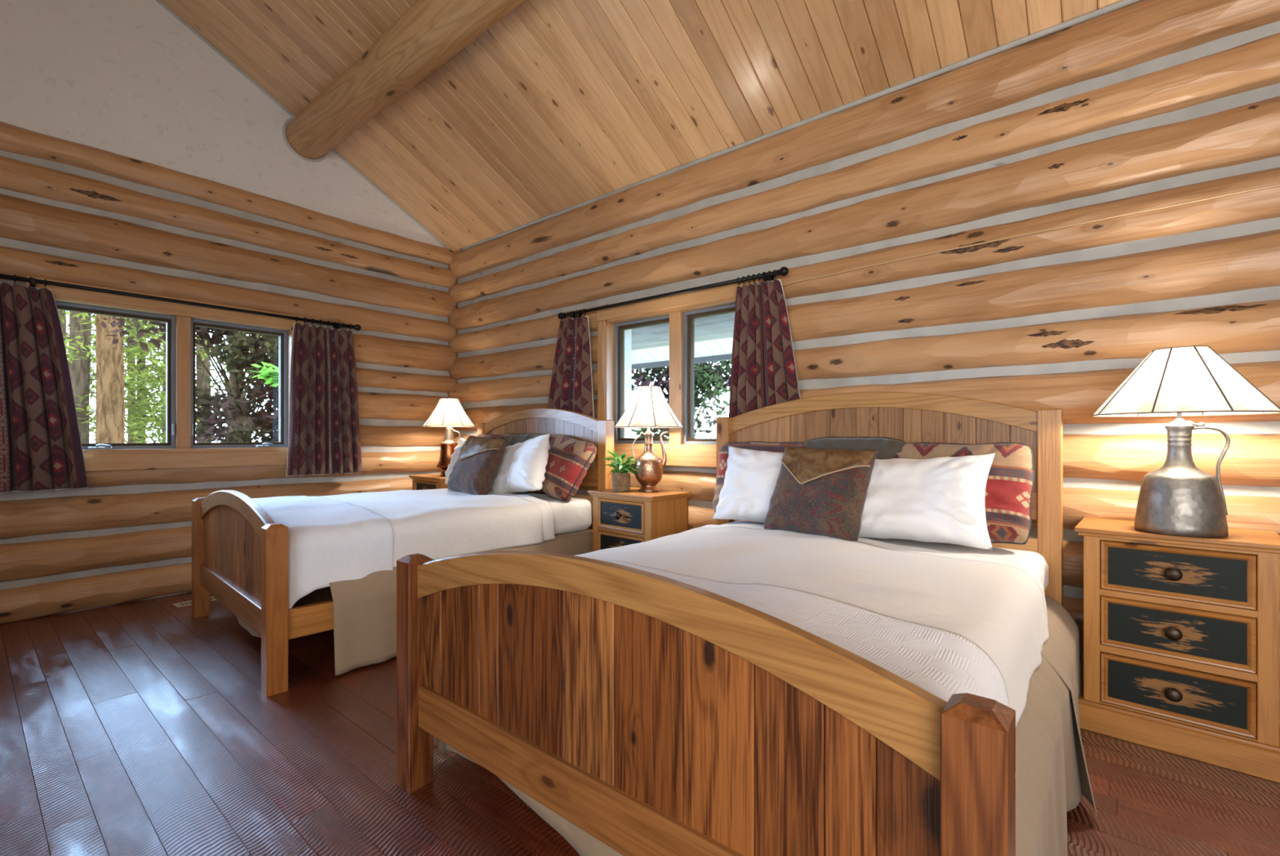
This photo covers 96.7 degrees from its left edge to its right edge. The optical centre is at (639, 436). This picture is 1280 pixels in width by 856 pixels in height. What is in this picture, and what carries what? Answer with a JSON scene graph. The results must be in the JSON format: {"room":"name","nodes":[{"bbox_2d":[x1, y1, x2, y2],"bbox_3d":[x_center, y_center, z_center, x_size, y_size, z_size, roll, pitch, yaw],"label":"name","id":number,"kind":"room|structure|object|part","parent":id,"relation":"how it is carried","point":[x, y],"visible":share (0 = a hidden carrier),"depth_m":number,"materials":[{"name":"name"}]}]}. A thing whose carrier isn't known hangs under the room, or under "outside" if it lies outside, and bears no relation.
{"room":"hotel room","nodes":[
{"label":"hotel room","id":0,"kind":"room"},
{"bbox_2d":[0,0,457,623],"bbox_3d":[-4.471,-1.381,3.113,0.306,5.202,8.110,0,0,40],"label":"wall","id":1,"kind":"structure","parent":0,"point":[71,211],"depth_m":4.18,"materials":[{"name":"brown wood"}]},
{"bbox_2d":[24,275,305,471],"bbox_3d":[-3.432,-0.390,4.264,0.226,1.247,1.630,0,0,40],"label":"window","id":2,"kind":"structure","parent":1,"relation":"in","point":[180,450],"depth_m":4.22,"materials":[{"name":"brown wood"}]},
{"bbox_3d":[-3.693,0.081,3.890,0.055,0.022,0.120,0,0,40],"label":"crank handle","id":3,"kind":"part","parent":2,"relation":"part of","materials":[{"name":"grey metal"}]},
{"bbox_3d":[-3.659,0.062,3.879,0.027,0.027,0.076,0,0,40],"label":"lever","id":4,"kind":"part","parent":2,"relation":"part of","materials":[{"name":"grey metal"}]},
{"bbox_3d":[-3.682,-0.402,3.988,0.055,0.979,0.661,0,0,40],"label":"sash","id":5,"kind":"part","parent":2,"relation":"part of","materials":[{"name":"grey"}]},
{"bbox_3d":[-3.437,0.103,4.269,0.212,0.030,1.430,0,0,40],"label":"sill","id":6,"kind":"part","parent":2,"relation":"part of","materials":[{"name":"brown wood"}]},
{"bbox_3d":[-3.205,-0.402,4.560,0.055,0.979,0.662,0,0,40],"label":"sash","id":7,"kind":"part","parent":2,"relation":"part of","materials":[{"name":"grey"}]},
{"bbox_3d":[-3.065,0.081,4.642,0.055,0.022,0.120,0,0,40],"label":"crank handle","id":8,"kind":"part","parent":2,"relation":"part of","materials":[{"name":"grey metal"}]},
{"bbox_3d":[-3.031,0.062,4.631,0.027,0.027,0.076,0,0,40],"label":"lever","id":9,"kind":"part","parent":2,"relation":"part of","materials":[{"name":"grey metal"}]},
{"bbox_2d":[0,273,360,330],"bbox_3d":[-3.394,-0.961,4.087,0.115,0.090,2.703,0,0,40],"label":"curtain rod","id":10,"kind":"object","parent":1,"relation":"attached to","point":[33,280],"visible":0.88,"depth_m":4.04,"materials":[{"name":"black metal"}]},
{"bbox_2d":[0,274,88,492],"bbox_3d":[-3.866,-0.330,3.460,0.113,1.335,0.742,0,0,40],"label":"curtain","id":11,"kind":"object","parent":10,"relation":"hanging from","point":[41,449],"visible":1,"depth_m":3.55,"materials":[{"name":"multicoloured fabric"}]},
{"bbox_2d":[286,315,362,475],"bbox_3d":[-2.683,-0.338,4.884,0.106,1.319,0.616,0,0,40],"label":"curtain","id":12,"kind":"object","parent":10,"relation":"hanging from","point":[324,431],"visible":1,"depth_m":4.84,"materials":[{"name":"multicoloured fabric"}]},
{"bbox_2d":[611,471,630,491],"bbox_3d":[-0.128,0.304,3.838,0.127,0.128,0.126,0,0,40],"label":"basket","id":13,"kind":"object","parent":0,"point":[620,480],"depth_m":3.79,"materials":[{"name":"brown wicker"}]},
{"bbox_2d":[0,591,1279,855],"bbox_3d":[-1.220,1.230,1.331,7.580,0.120,6.680,0,0,40],"label":"floor","id":14,"kind":"structure","parent":0,"point":[148,726],"depth_m":1.97,"materials":[{"name":"brown wood"}]},
{"bbox_2d":[172,595,217,607],"bbox_3d":[-3.119,1.167,4.043,0.120,0.006,0.300,0,0,37],"label":"floor vent","id":15,"kind":"object","parent":14,"relation":"in","point":[212,597],"visible":0.44,"depth_m":3.97,"materials":[{"name":"beige metal"}]},
{"bbox_2d":[191,408,613,697],"bbox_3d":[-1.562,0.468,3.942,1.720,1.405,2.188,0,0,43],"label":"bed","id":16,"kind":"object","parent":14,"relation":"on","point":[240,554],"visible":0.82,"depth_m":3.11,"materials":[{"name":"brown wood"}]},
{"bbox_3d":[-2.876,0.785,3.730,0.086,0.769,0.088,0,0,43],"label":"post","id":17,"kind":"part","parent":16,"relation":"part of","materials":[{"name":"brown wood"}]},
{"bbox_3d":[-2.272,0.893,3.179,1.548,0.137,0.044,0,0,43],"label":"footboard rail","id":18,"kind":"part","parent":16,"relation":"part of","materials":[{"name":"brown wood"}]},
{"bbox_3d":[-1.680,0.785,2.616,0.086,0.769,0.088,0,0,43],"label":"post","id":19,"kind":"part","parent":16,"relation":"part of","materials":[{"name":"brown wood"}]},
{"bbox_3d":[-0.968,0.877,3.390,0.042,0.135,2.018,0,0,43],"label":"rail","id":20,"kind":"part","parent":16,"relation":"part of","materials":[{"name":"brown wood"}]},
{"bbox_2d":[216,529,592,675],"bbox_3d":[-1.570,0.916,3.936,1.790,0.470,1.955,0,0,43],"label":"bed skirt","id":21,"kind":"object","parent":16,"relation":"attached to","point":[365,608],"visible":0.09,"depth_m":2.89,"materials":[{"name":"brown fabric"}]},
{"bbox_3d":[-2.225,0.892,3.229,1.520,0.416,0.028,0,0,43],"label":"foot panel","id":22,"kind":"part","parent":21,"relation":"part of","materials":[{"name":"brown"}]},
{"bbox_2d":[389,492,591,533],"bbox_3d":[-1.557,0.568,3.948,1.518,0.225,1.975,0,0,43],"label":"mattress","id":23,"kind":"object","parent":21,"relation":"on","point":[575,514],"visible":0.19,"depth_m":4.02,"materials":[{"name":"white fabric"}]},
{"bbox_2d":[273,488,543,567],"bbox_3d":[-1.724,0.552,3.772,1.602,0.308,1.482,0,0,43],"label":"duvet","id":24,"kind":"object","parent":23,"relation":"on","point":[441,522],"visible":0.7,"depth_m":3.48,"materials":[{"name":"white fabric"}]},
{"bbox_2d":[251,495,393,608],"bbox_3d":[-2.070,0.618,3.395,1.616,0.452,0.505,0,0,43],"label":"coverlet","id":25,"kind":"object","parent":24,"relation":"on","point":[331,540],"visible":0.77,"depth_m":2.90,"materials":[{"name":"white fabric"}]},
{"bbox_2d":[447,435,506,494],"bbox_3d":[-1.235,0.217,4.278,0.493,0.451,0.272,0,0,41],"label":"throw cushion","id":26,"kind":"object","parent":24,"relation":"on","point":[475,469],"visible":0.98,"depth_m":4.17,"materials":[{"name":"fabric"}]},
{"bbox_2d":[444,437,490,490],"bbox_3d":[-1.401,0.226,4.761,0.650,0.435,0.278,0,0,44],"label":"pillow","id":27,"kind":"object","parent":23,"relation":"on","point":[455,455],"visible":0.16,"depth_m":4.82,"materials":[{"name":"white fabric"}]},
{"bbox_2d":[473,433,511,439],"bbox_3d":[-1.323,0.200,4.954,0.643,0.456,0.246,0,0,43],"label":"pillow sham","id":28,"kind":"object","parent":23,"relation":"on","point":[491,436],"visible":0.1,"depth_m":4.94,"materials":[{"name":"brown fabric"}]},
{"bbox_2d":[490,432,550,493],"bbox_3d":[-0.901,0.226,4.241,0.285,0.506,0.713,0,0,-44],"label":"pillow","id":29,"kind":"object","parent":23,"relation":"on","point":[522,468],"visible":0.84,"depth_m":4.07,"materials":[{"name":"white fabric"}]},
{"bbox_2d":[488,490,555,540],"bbox_3d":[-1.205,0.554,4.327,1.588,0.281,0.161,0,0,43],"label":"sheet","id":30,"kind":"object","parent":23,"relation":"on","point":[548,514],"visible":0.46,"depth_m":3.84,"materials":[{"name":"white fabric"}]},
{"bbox_2d":[504,432,543,446],"bbox_3d":[-0.974,0.200,4.617,0.592,0.456,0.207,0,0,41],"label":"pillow sham","id":31,"kind":"object","parent":23,"relation":"on","point":[513,438],"visible":0.16,"depth_m":4.65,"materials":[{"name":"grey fabric"}]},
{"bbox_2d":[540,433,596,502],"bbox_3d":[-0.598,0.219,4.243,0.321,0.480,0.664,0,0,-34],"label":"pillow sham","id":32,"kind":"object","parent":23,"relation":"on","point":[570,457],"visible":0.83,"depth_m":4.04,"materials":[{"name":"red fabric"}]},
{"bbox_3d":[-1.445,0.523,5.267,0.086,1.293,0.088,0,0,43],"label":"post","id":33,"kind":"part","parent":16,"relation":"part of","materials":[{"name":"brown wood"}]},
{"bbox_3d":[-0.847,0.307,4.710,1.548,0.125,0.044,0,0,43],"label":"headboard rail","id":34,"kind":"part","parent":16,"relation":"part of","materials":[{"name":"brown wood"}]},
{"bbox_3d":[-0.249,0.523,4.153,0.086,1.293,0.088,0,0,43],"label":"post","id":35,"kind":"part","parent":16,"relation":"part of","materials":[{"name":"brown wood"}]},
{"bbox_2d":[408,473,448,489],"bbox_3d":[-1.848,0.768,5.341,0.589,0.804,0.416,0,0,42],"label":"nightstand","id":36,"kind":"object","parent":14,"relation":"on","point":[433,481],"visible":0.11,"depth_m":5.21,"materials":[{"name":"brown wood"}]},
{"bbox_3d":[-1.953,0.403,5.224,0.429,0.014,0.023,0,0,42],"label":"rail","id":37,"kind":"part","parent":36,"relation":"part of","materials":[{"name":"brown wood"}]},
{"bbox_3d":[-1.962,0.507,5.214,0.422,0.191,0.012,0,0,42],"label":"frame","id":38,"kind":"part","parent":36,"relation":"part of","materials":[{"name":"brown wood"}]},
{"bbox_3d":[-1.840,0.391,5.350,0.565,0.014,0.392,0,0,42],"label":"cornice","id":39,"kind":"part","parent":36,"relation":"part of","materials":[{"name":"brown wood"}]},
{"bbox_3d":[-1.640,0.773,5.191,0.018,0.754,0.353,0,0,42],"label":"panel","id":40,"kind":"part","parent":36,"relation":"part of","materials":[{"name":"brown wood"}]},
{"bbox_2d":[422,397,475,475],"bbox_3d":[-1.792,0.004,5.344,0.481,0.724,0.481,0,0,0],"label":"table lamp","id":41,"kind":"object","parent":36,"relation":"on","point":[449,412],"visible":0.9,"depth_m":5.26,"materials":[{"name":"white fabric"}]},
{"bbox_3d":[-1.792,-0.226,5.344,0.475,0.260,0.475,0,0,0],"label":"lamp shade","id":42,"kind":"part","parent":41,"relation":"part of","materials":[{"name":"white fabric"}]},
{"bbox_3d":[-1.731,0.046,5.344,0.089,0.260,0.012,0,0,0],"label":"handle","id":43,"kind":"part","parent":41,"relation":"part of","materials":[{"name":"metal"}]},
{"bbox_2d":[587,486,691,551],"bbox_3d":[-0.013,0.768,3.800,0.589,0.804,0.416,0,0,43],"label":"nightstand","id":44,"kind":"object","parent":14,"relation":"on","point":[633,516],"visible":0.34,"depth_m":3.66,"materials":[{"name":"brown wood"}]},
{"bbox_3d":[-0.141,0.507,3.663,0.050,0.050,0.041,0,0,43],"label":"knob","id":45,"kind":"part","parent":44,"relation":"part of","materials":[{"name":"brown metal"}]},
{"bbox_2d":[602,449,636,491],"bbox_3d":[-0.119,0.230,3.831,0.273,0.276,0.270,0,0,40],"label":"potted plant","id":46,"kind":"object","parent":44,"relation":"on","point":[620,480],"visible":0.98,"depth_m":3.80,"materials":[{"name":"green plant"}]},
{"bbox_3d":[-0.120,0.618,3.685,0.429,0.025,0.023,0,0,43],"label":"rail","id":47,"kind":"part","parent":44,"relation":"part of","materials":[{"name":"brown wood"}]},
{"bbox_3d":[-0.120,0.403,3.685,0.429,0.014,0.023,0,0,43],"label":"rail","id":48,"kind":"part","parent":44,"relation":"part of","materials":[{"name":"brown wood"}]},
{"bbox_3d":[-0.130,0.728,3.675,0.422,0.191,0.012,0,0,43],"label":"frame","id":49,"kind":"part","parent":44,"relation":"part of","materials":[{"name":"brown wood"}]},
{"bbox_3d":[-0.130,0.507,3.675,0.422,0.191,0.012,0,0,43],"label":"frame","id":50,"kind":"part","parent":44,"relation":"part of","materials":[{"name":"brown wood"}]},
{"bbox_3d":[-0.004,0.391,3.809,0.565,0.014,0.392,0,0,43],"label":"cornice","id":51,"kind":"part","parent":44,"relation":"part of","materials":[{"name":"brown wood"}]},
{"bbox_2d":[613,385,683,491],"bbox_3d":[0.059,0.014,3.839,0.468,0.704,0.468,0,0,0],"label":"table lamp","id":52,"kind":"object","parent":44,"relation":"on","point":[648,407],"visible":1,"depth_m":3.75,"materials":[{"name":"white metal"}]},
{"bbox_3d":[-0.011,0.061,3.839,0.088,0.182,0.009,0,0,0],"label":"handle","id":53,"kind":"part","parent":52,"relation":"part of","materials":[{"name":"metal"}]},
{"bbox_3d":[0.059,-0.200,3.839,0.463,0.272,0.463,0,0,0],"label":"lamp shade","id":54,"kind":"part","parent":52,"relation":"part of","materials":[{"name":"white fabric"}]},
{"bbox_3d":[0.157,0.088,3.839,0.061,0.247,0.042,0,0,0],"label":"spout","id":55,"kind":"part","parent":52,"relation":"part of","materials":[{"name":"orange metal"}]},
{"bbox_3d":[0.192,0.773,3.644,0.018,0.754,0.353,0,0,43],"label":"panel","id":56,"kind":"part","parent":44,"relation":"part of","materials":[{"name":"brown wood"}]},
{"bbox_2d":[396,391,1062,855],"bbox_3d":[0.525,0.468,2.219,1.805,1.405,2.188,0,0,40],"label":"bed","id":57,"kind":"object","parent":14,"relation":"on","point":[655,714],"visible":0.76,"depth_m":1.28,"materials":[{"name":"red wood"}]},
{"bbox_3d":[-0.761,0.785,1.925,0.086,0.769,0.088,0,0,40],"label":"post","id":58,"kind":"part","parent":57,"relation":"part of","materials":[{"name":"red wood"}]},
{"bbox_3d":[-0.119,0.893,1.400,1.573,0.137,0.044,0,0,40],"label":"footboard rail","id":59,"kind":"part","parent":57,"relation":"part of","materials":[{"name":"brown wood"}]},
{"bbox_3d":[0.538,0.523,3.576,0.086,1.293,0.088,0,0,40],"label":"post","id":60,"kind":"part","parent":57,"relation":"part of","materials":[{"name":"brown wood"}]},
{"bbox_2d":[438,594,1097,855],"bbox_3d":[0.550,0.917,2.182,1.874,0.470,1.956,0,0,40],"label":"bed skirt","id":61,"kind":"object","parent":57,"relation":"attached to","point":[1052,775],"visible":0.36,"depth_m":1.54,"materials":[{"name":"beige fabric"}]},
{"bbox_3d":[-0.266,0.917,2.522,0.147,0.470,1.320,0,0,40],"label":"panel","id":62,"kind":"part","parent":61,"relation":"part of","materials":[{"name":"brown"}]},
{"bbox_3d":[-0.076,0.902,1.451,1.545,0.436,0.031,0,0,40],"label":"foot panel","id":63,"kind":"part","parent":61,"relation":"part of","materials":[{"name":"brown"}]},
{"bbox_2d":[640,520,1048,590],"bbox_3d":[0.554,0.589,2.206,1.544,0.183,1.975,0,0,40],"label":"mattress","id":64,"kind":"object","parent":61,"relation":"on","point":[1036,562],"visible":0.06,"depth_m":2.46,"materials":[{"name":"white fabric"}]},
{"bbox_2d":[712,444,783,522],"bbox_3d":[0.698,0.268,2.998,0.661,0.435,0.271,0,0,37],"label":"pillow","id":65,"kind":"object","parent":64,"relation":"on","point":[751,476],"visible":0.52,"depth_m":3.00,"materials":[{"name":"white fabric"}]},
{"bbox_2d":[712,440,805,512],"bbox_3d":[0.711,0.247,3.218,0.642,0.440,0.253,0,0,36],"label":"pillow sham","id":66,"kind":"object","parent":64,"relation":"on","point":[778,446],"visible":0.25,"depth_m":3.31,"materials":[{"name":"red fabric"}]},
{"bbox_2d":[574,525,1048,727],"bbox_3d":[0.382,0.571,2.002,1.632,0.266,1.433,0,0,40],"label":"duvet","id":67,"kind":"object","parent":64,"relation":"on","point":[999,607],"visible":0.52,"depth_m":1.88,"materials":[{"name":"white fabric"}]},
{"bbox_2d":[602,560,1016,777],"bbox_3d":[0.057,0.633,1.612,1.655,0.412,0.466,0,0,40],"label":"coverlet","id":68,"kind":"object","parent":67,"relation":"on","point":[944,663],"visible":0.2,"depth_m":1.30,"materials":[{"name":"white fabric"}]},
{"bbox_2d":[763,445,878,541],"bbox_3d":[0.838,0.262,2.685,0.283,0.430,0.479,0,0,-44],"label":"throw cushion","id":69,"kind":"object","parent":67,"relation":"on","point":[817,491],"visible":0.99,"depth_m":2.60,"materials":[{"name":"fabric"}]},
{"bbox_2d":[804,436,906,458],"bbox_3d":[1.072,0.234,2.919,0.576,0.467,0.206,0,0,39],"label":"pillow sham","id":70,"kind":"object","parent":64,"relation":"on","point":[886,447],"visible":0.21,"depth_m":2.90,"materials":[{"name":"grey fabric"}]},
{"bbox_2d":[699,523,1048,625],"bbox_3d":[0.857,0.570,2.562,1.602,0.262,0.161,0,0,40],"label":"sheet","id":71,"kind":"object","parent":64,"relation":"on","point":[890,545],"visible":0.42,"depth_m":2.31,"materials":[{"name":"white fabric"}]},
{"bbox_2d":[857,453,995,549],"bbox_3d":[1.206,0.278,2.554,0.675,0.416,0.287,0,0,41],"label":"pillow","id":72,"kind":"object","parent":64,"relation":"on","point":[942,500],"visible":0.77,"depth_m":2.42,"materials":[{"name":"white fabric"}]},
{"bbox_2d":[894,441,1034,544],"bbox_3d":[1.422,0.247,2.635,0.661,0.445,0.276,0,0,43],"label":"pillow sham","id":73,"kind":"object","parent":64,"relation":"on","point":[1010,483],"visible":0.45,"depth_m":2.43,"materials":[{"name":"red fabric"}]},
{"bbox_3d":[1.012,0.917,1.455,0.152,0.470,1.321,0,0,40],"label":"panel","id":74,"kind":"part","parent":61,"relation":"part of","materials":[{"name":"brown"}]},
{"bbox_3d":[1.562,0.917,2.082,0.192,0.470,0.814,0,0,40],"label":"panel","id":75,"kind":"part","parent":61,"relation":"part of","materials":[{"name":"brown fabric"}]},
{"bbox_3d":[0.512,0.785,0.862,0.086,0.769,0.088,0,0,40],"label":"post","id":76,"kind":"part","parent":57,"relation":"part of","materials":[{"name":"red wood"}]},
{"bbox_3d":[1.175,0.307,3.044,1.573,0.125,0.044,0,0,40],"label":"headboard rail","id":77,"kind":"part","parent":57,"relation":"part of","materials":[{"name":"brown wood"}]},
{"bbox_3d":[1.812,0.523,2.513,0.086,1.293,0.088,0,0,40],"label":"post","id":78,"kind":"part","parent":57,"relation":"part of","materials":[{"name":"brown wood"}]},
{"bbox_2d":[1074,516,1279,782],"bbox_3d":[2.099,0.768,2.242,0.589,0.804,0.416,0,0,42],"label":"nightstand","id":79,"kind":"object","parent":14,"relation":"on","point":[1181,634],"visible":0.99,"depth_m":2.09,"materials":[{"name":"brown wood"}]},
{"bbox_3d":[1.973,0.953,2.104,0.050,0.050,0.041,0,0,42],"label":"knob","id":80,"kind":"part","parent":79,"relation":"part of","materials":[{"name":"brown metal"}]},
{"bbox_3d":[1.973,0.728,2.104,0.050,0.050,0.041,0,0,42],"label":"knob","id":81,"kind":"part","parent":79,"relation":"part of","materials":[{"name":"brown metal"}]},
{"bbox_3d":[1.973,0.507,2.104,0.050,0.050,0.041,0,0,42],"label":"knob","id":82,"kind":"part","parent":79,"relation":"part of","materials":[{"name":"brown metal"}]},
{"bbox_3d":[1.984,0.953,2.116,0.422,0.191,0.012,0,0,42],"label":"frame","id":83,"kind":"part","parent":79,"relation":"part of","materials":[{"name":"brown wood"}]},
{"bbox_3d":[1.984,0.728,2.116,0.422,0.191,0.012,0,0,42],"label":"frame","id":84,"kind":"part","parent":79,"relation":"part of","materials":[{"name":"brown wood"}]},
{"bbox_3d":[1.984,0.507,2.116,0.422,0.191,0.012,0,0,42],"label":"frame","id":85,"kind":"part","parent":79,"relation":"part of","materials":[{"name":"brown wood"}]},
{"bbox_3d":[2.234,0.773,2.390,0.529,0.754,0.008,0,0,42],"label":"panel","id":86,"kind":"part","parent":79,"relation":"part of","materials":[{"name":"brown wood"}]},
{"bbox_3d":[2.107,0.391,2.251,0.565,0.014,0.392,0,0,42],"label":"cornice","id":87,"kind":"part","parent":79,"relation":"part of","materials":[{"name":"brown wood"}]},
{"bbox_3d":[1.993,1.061,2.126,0.429,0.018,0.023,0,0,42],"label":"rail","id":88,"kind":"part","parent":79,"relation":"part of","materials":[{"name":"brown wood"}]},
{"bbox_3d":[1.993,0.840,2.126,0.429,0.029,0.023,0,0,42],"label":"rail","id":89,"kind":"part","parent":79,"relation":"part of","materials":[{"name":"brown wood"}]},
{"bbox_3d":[1.993,0.618,2.126,0.429,0.025,0.023,0,0,42],"label":"rail","id":90,"kind":"part","parent":79,"relation":"part of","materials":[{"name":"brown wood"}]},
{"bbox_3d":[1.993,0.403,2.126,0.429,0.014,0.023,0,0,42],"label":"rail","id":91,"kind":"part","parent":79,"relation":"part of","materials":[{"name":"brown wood"}]},
{"bbox_3d":[2.106,1.067,2.250,0.573,0.019,0.396,0,0,42],"label":"plinth moulding","id":92,"kind":"part","parent":79,"relation":"part of","materials":[{"name":"brown wood"}]},
{"bbox_2d":[1091,345,1279,537],"bbox_3d":[2.068,0.015,2.181,0.530,0.702,0.530,0,0,32],"label":"table lamp","id":93,"kind":"object","parent":79,"relation":"on","point":[1177,498],"visible":1,"depth_m":2.09,"materials":[{"name":"hammered pewter"},{"name":"glass"}]},
{"bbox_3d":[2.068,-0.154,2.181,0.013,0.200,0.014,0,0,32],"label":"stem","id":94,"kind":"part","parent":93,"relation":"part of","materials":[{"name":"grey metal"}]},
{"bbox_3d":[2.068,-0.210,2.181,0.525,0.248,0.525,0,0,32],"label":"lamp shade","id":95,"kind":"part","parent":93,"relation":"part of","materials":[{"name":"white fabric"}]},
{"bbox_3d":[2.143,0.126,2.135,0.104,0.332,0.024,0,0,32],"label":"handle","id":96,"kind":"part","parent":93,"relation":"part of","materials":[{"name":"grey metal"}]},
{"bbox_2d":[160,0,1121,252],"bbox_3d":[-0.433,-2.982,2.178,7.456,2.220,4.175,0,0,40],"label":"ceiling","id":97,"kind":"structure","parent":0,"point":[481,120],"depth_m":3.74,"materials":[{"name":"brown wood"}]},
{"bbox_2d":[448,0,1279,675],"bbox_3d":[0.821,-0.495,3.777,7.580,3.569,0.307,0,0,40],"label":"wall","id":98,"kind":"structure","parent":0,"point":[1123,106],"depth_m":2.79,"materials":[{"name":"brown wood"}]},
{"bbox_2d":[557,266,788,319],"bbox_3d":[0.128,-0.983,4.093,2.038,0.090,0.115,0,0,40],"label":"curtain rod","id":99,"kind":"object","parent":98,"relation":"attached to","point":[784,271],"visible":0.83,"depth_m":3.89,"materials":[{"name":"black metal"}]},
{"bbox_2d":[547,308,594,417],"bbox_3d":[-0.579,-0.353,4.636,0.590,1.333,0.111,0,0,40],"label":"curtain","id":100,"kind":"object","parent":99,"relation":"hanging from","point":[571,382],"visible":0.64,"depth_m":4.58,"materials":[{"name":"red fabric"}]},
{"bbox_2d":[728,269,800,417],"bbox_3d":[0.780,-0.352,3.508,0.574,1.333,0.099,0,0,40],"label":"curtain","id":101,"kind":"object","parent":99,"relation":"hanging from","point":[763,371],"visible":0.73,"depth_m":3.51,"materials":[{"name":"red fabric"}]},
{"bbox_2d":[596,277,764,467],"bbox_3d":[0.284,-0.405,4.148,1.480,1.230,0.226,0,0,40],"label":"window","id":102,"kind":"structure","parent":98,"relation":"in","point":[682,447],"depth_m":4.12,"materials":[{"name":"brown wood"}]},
{"bbox_3d":[-0.287,-0.418,4.533,0.080,0.995,0.068,0,0,40],"label":"casing","id":103,"kind":"part","parent":102,"relation":"part of","materials":[{"name":"brown wood"}]},
{"bbox_3d":[0.033,-0.422,4.378,0.576,0.952,0.055,0,0,40],"label":"sash","id":104,"kind":"part","parent":102,"relation":"part of","materials":[{"name":"grey"}]},
{"bbox_3d":[0.289,0.069,4.154,1.280,0.030,0.212,0,0,40],"label":"sill","id":105,"kind":"part","parent":102,"relation":"part of","materials":[{"name":"brown wood"}]},
{"bbox_3d":[0.554,-0.422,3.943,0.578,0.952,0.055,0,0,40],"label":"sash","id":106,"kind":"part","parent":102,"relation":"part of","materials":[{"name":"grey"}]},
{"bbox_2d":[631,312,734,369],"bbox_3d":[0.350,-1.395,5.569,10.600,1.120,1.780,0,0,40],"label":"eave","id":107,"kind":"object","parent":98,"relation":"attached to","point":[713,335],"visible":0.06,"depth_m":5.72,"materials":[{"name":"white"}]},
{"bbox_2d":[782,183,1279,285],"bbox_3d":[2.155,-0.951,2.450,3.410,0.056,0.008,0,0,40],"label":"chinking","id":108,"kind":"object","parent":98,"relation":"attached to","point":[1277,184],"visible":0.97,"depth_m":2.63,"materials":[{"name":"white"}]},
{"label":"outside","id":109,"kind":"structure","parent":0,"visible":0},
{"bbox_3d":[-2.539,1.770,28.170,100.000,0.100,100.000,0,0,40],"label":"ground","id":110,"kind":"structure","parent":109,"visible":0},
{"bbox_2d":[57,310,162,442],"bbox_3d":[-17.285,-4.230,17.027,5.332,12.003,4.805,0,0,4],"label":"conifer tree","id":111,"kind":"object","parent":110,"relation":"on","point":[64,326],"visible":0.07,"depth_m":17.36,"materials":[{"name":"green plant"}]},
{"bbox_2d":[66,318,196,442],"bbox_3d":[-17.816,-4.729,20.169,5.240,13.003,4.495,0,0,-31],"label":"conifer tree","id":112,"kind":"object","parent":110,"relation":"on","point":[129,440],"visible":0.02,"depth_m":19.91,"materials":[{"name":"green plant"}]},
{"bbox_2d":[57,311,229,443],"bbox_3d":[-12.188,-3.728,11.927,4.550,11.006,4.412,0,0,0],"label":"conifer tree","id":113,"kind":"object","parent":110,"relation":"on","point":[78,358],"visible":0.2,"depth_m":11.95,"materials":[{"name":"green plant"}]},
{"bbox_2d":[66,313,223,442],"bbox_3d":[-17.941,-4.729,20.691,4.955,13.004,5.259,0,0,-13],"label":"conifer tree","id":114,"kind":"object","parent":110,"relation":"on","point":[143,415],"visible":0.04,"depth_m":20.35,"materials":[{"name":"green plant"}]},
{"bbox_2d":[66,318,229,442],"bbox_3d":[-12.238,-4.230,15.010,5.103,12.001,4.010,0,0,11],"label":"conifer tree","id":115,"kind":"object","parent":110,"relation":"on","point":[162,426],"visible":0.12,"depth_m":14.80,"materials":[{"name":"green plant"}]},
{"bbox_2d":[57,309,248,443],"bbox_3d":[-9.276,-3.229,9.643,4.109,10.006,4.599,0,0,12],"label":"conifer tree","id":116,"kind":"object","parent":110,"relation":"on","point":[109,357],"visible":0.27,"depth_m":9.58,"materials":[{"name":"beige plant"}]},
{"bbox_2d":[89,320,259,442],"bbox_3d":[-10.161,-3.230,13.300,4.851,10.001,4.335,0,0,40],"label":"conifer tree","id":117,"kind":"object","parent":110,"relation":"on","point":[201,372],"visible":0.27,"depth_m":12.86,"materials":[{"name":"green plant"}]},
{"bbox_2d":[100,315,278,442],"bbox_3d":[-5.078,-0.277,7.487,3.112,4.100,2.103,0,0,-5],"label":"tree","id":118,"kind":"object","parent":110,"relation":"on","point":[242,419],"visible":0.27,"depth_m":7.13,"materials":[{"name":"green plant"}]},
{"bbox_2d":[248,361,278,386],"bbox_3d":[-3.885,0.494,6.013,0.430,2.553,0.493,0,0,40],"label":"sapling","id":119,"kind":"object","parent":110,"relation":"on","point":[269,375],"visible":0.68,"depth_m":5.94,"materials":[{"name":"green plant"}]},
{"bbox_2d":[631,360,731,438],"bbox_3d":[0.376,-0.475,8.538,2.604,4.492,1.896,0,0,-2],"label":"tree","id":120,"kind":"object","parent":110,"relation":"on","point":[706,377],"visible":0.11,"depth_m":8.23,"materials":[{"name":"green plant"}]}
]}

